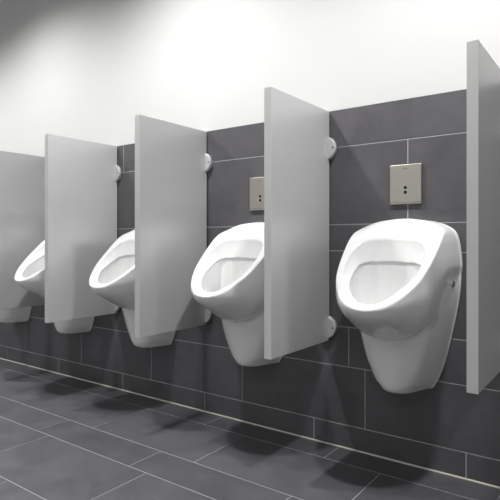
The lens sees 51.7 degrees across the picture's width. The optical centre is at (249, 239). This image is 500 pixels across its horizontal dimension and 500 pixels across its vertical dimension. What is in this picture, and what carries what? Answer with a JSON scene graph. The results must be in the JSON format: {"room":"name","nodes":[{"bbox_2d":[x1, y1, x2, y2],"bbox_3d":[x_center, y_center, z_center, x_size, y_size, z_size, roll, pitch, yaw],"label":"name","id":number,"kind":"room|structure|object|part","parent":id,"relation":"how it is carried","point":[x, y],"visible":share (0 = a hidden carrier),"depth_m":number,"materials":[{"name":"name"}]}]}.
{"room":"public restroom","nodes":[
{"label":"public restroom","id":0,"kind":"room"},
{"bbox_2d":[0,0,499,486],"bbox_3d":[-0.095,-0.440,2.413,8.200,2.500,0.100,0,0,36],"label":"wall","id":1,"kind":"structure","parent":0,"point":[390,76],"depth_m":2.22,"materials":[{"name":"grey tile"}]},
{"bbox_2d":[0,306,31,322],"bbox_3d":[-1.618,0.226,3.230,0.396,0.609,0.377,0,0,36],"label":"urinal","id":2,"kind":"object","parent":1,"relation":"attached to","point":[14,315],"visible":0.13,"depth_m":3.27,"materials":[{"name":"white ceramic"}]},
{"bbox_2d":[0,150,44,309],"bbox_3d":[-1.370,-0.056,3.022,0.093,0.906,0.420,0,0,36],"label":"privacy screen","id":3,"kind":"object","parent":1,"relation":"attached to","point":[22,176],"visible":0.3,"depth_m":3.02,"materials":[{"name":"grey"}]},
{"bbox_2d":[14,240,94,333],"bbox_3d":[-1.101,0.226,2.852,0.396,0.609,0.377,0,0,36],"label":"urinal","id":4,"kind":"object","parent":1,"relation":"attached to","point":[30,275],"visible":0.26,"depth_m":2.87,"materials":[{"name":"white ceramic"}]},
{"bbox_2d":[45,134,121,322],"bbox_3d":[-0.853,-0.056,2.644,0.093,0.906,0.420,0,0,36],"label":"privacy screen","id":5,"kind":"object","parent":1,"relation":"attached to","point":[82,177],"visible":0.8,"depth_m":2.59,"materials":[{"name":"grey"}]},
{"bbox_2d":[89,229,175,347],"bbox_3d":[-0.583,0.226,2.474,0.396,0.609,0.377,0,0,36],"label":"urinal","id":6,"kind":"object","parent":1,"relation":"attached to","point":[112,278],"visible":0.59,"depth_m":2.50,"materials":[{"name":"white ceramic"}]},
{"bbox_2d":[135,114,212,337],"bbox_3d":[-0.335,-0.056,2.266,0.093,0.906,0.420,0,0,36],"label":"privacy screen","id":7,"kind":"object","parent":1,"relation":"attached to","point":[172,160],"visible":0.95,"depth_m":2.22,"materials":[{"name":"grey"}]},
{"bbox_2d":[191,222,282,366],"bbox_3d":[-0.066,0.226,2.095,0.396,0.609,0.377,0,0,36],"label":"urinal","id":8,"kind":"object","parent":1,"relation":"attached to","point":[227,280],"visible":0.79,"depth_m":2.10,"materials":[{"name":"white ceramic"}]},
{"bbox_2d":[0,358,499,488],"bbox_3d":[-0.126,0.808,2.370,8.200,0.005,0.006,0,0,36],"label":"trim","id":9,"kind":"structure","parent":1,"relation":"attached to","point":[494,486],"depth_m":2.15,"materials":[{"name":"grey metal"}]},
{"bbox_2d":[250,177,263,210],"bbox_3d":[0.047,-0.201,2.239,0.115,0.144,0.012,0,0,36],"label":"flush plate","id":10,"kind":"object","parent":1,"relation":"attached to","point":[257,183],"visible":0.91,"depth_m":2.24,"materials":[{"name":"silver metal"}]},
{"bbox_2d":[264,87,336,359],"bbox_3d":[0.183,-0.056,1.887,0.093,0.906,0.420,0,0,36],"label":"privacy screen","id":11,"kind":"object","parent":1,"relation":"attached to","point":[299,148],"visible":1,"depth_m":1.83,"materials":[{"name":"grey laminate"}]},
{"bbox_2d":[336,218,462,393],"bbox_3d":[0.452,0.226,1.717,0.396,0.609,0.377,0,0,36],"label":"urinal","id":12,"kind":"object","parent":1,"relation":"attached to","point":[398,281],"visible":1,"depth_m":1.73,"materials":[{"name":"white ceramic"}]},
{"bbox_2d":[390,163,421,204],"bbox_3d":[0.562,-0.201,1.863,0.115,0.144,0.012,0,0,36],"label":"flush plate","id":13,"kind":"object","parent":1,"relation":"attached to","point":[405,179],"visible":1,"depth_m":1.86,"materials":[{"name":"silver metal"}]},
{"bbox_2d":[467,39,499,393],"bbox_3d":[0.698,-0.059,1.495,0.093,0.900,0.446,0,0,36],"label":"privacy screen","id":14,"kind":"object","parent":1,"relation":"attached to","point":[483,74],"visible":1,"depth_m":1.35,"materials":[{"name":"grey"}]},
{"bbox_3d":[0.697,-0.059,1.493,0.028,0.900,0.438,0,0,36],"label":"panel","id":15,"kind":"part","parent":14,"relation":"part of","materials":[{"name":"grey laminate"}]},
{"bbox_2d":[0,359,499,499],"bbox_3d":[-1.186,0.860,0.919,8.200,0.100,3.601,0,0,36],"label":"floor","id":16,"kind":"structure","parent":0,"point":[62,437],"depth_m":1.90,"materials":[{"name":"grey tile"}]}
]}

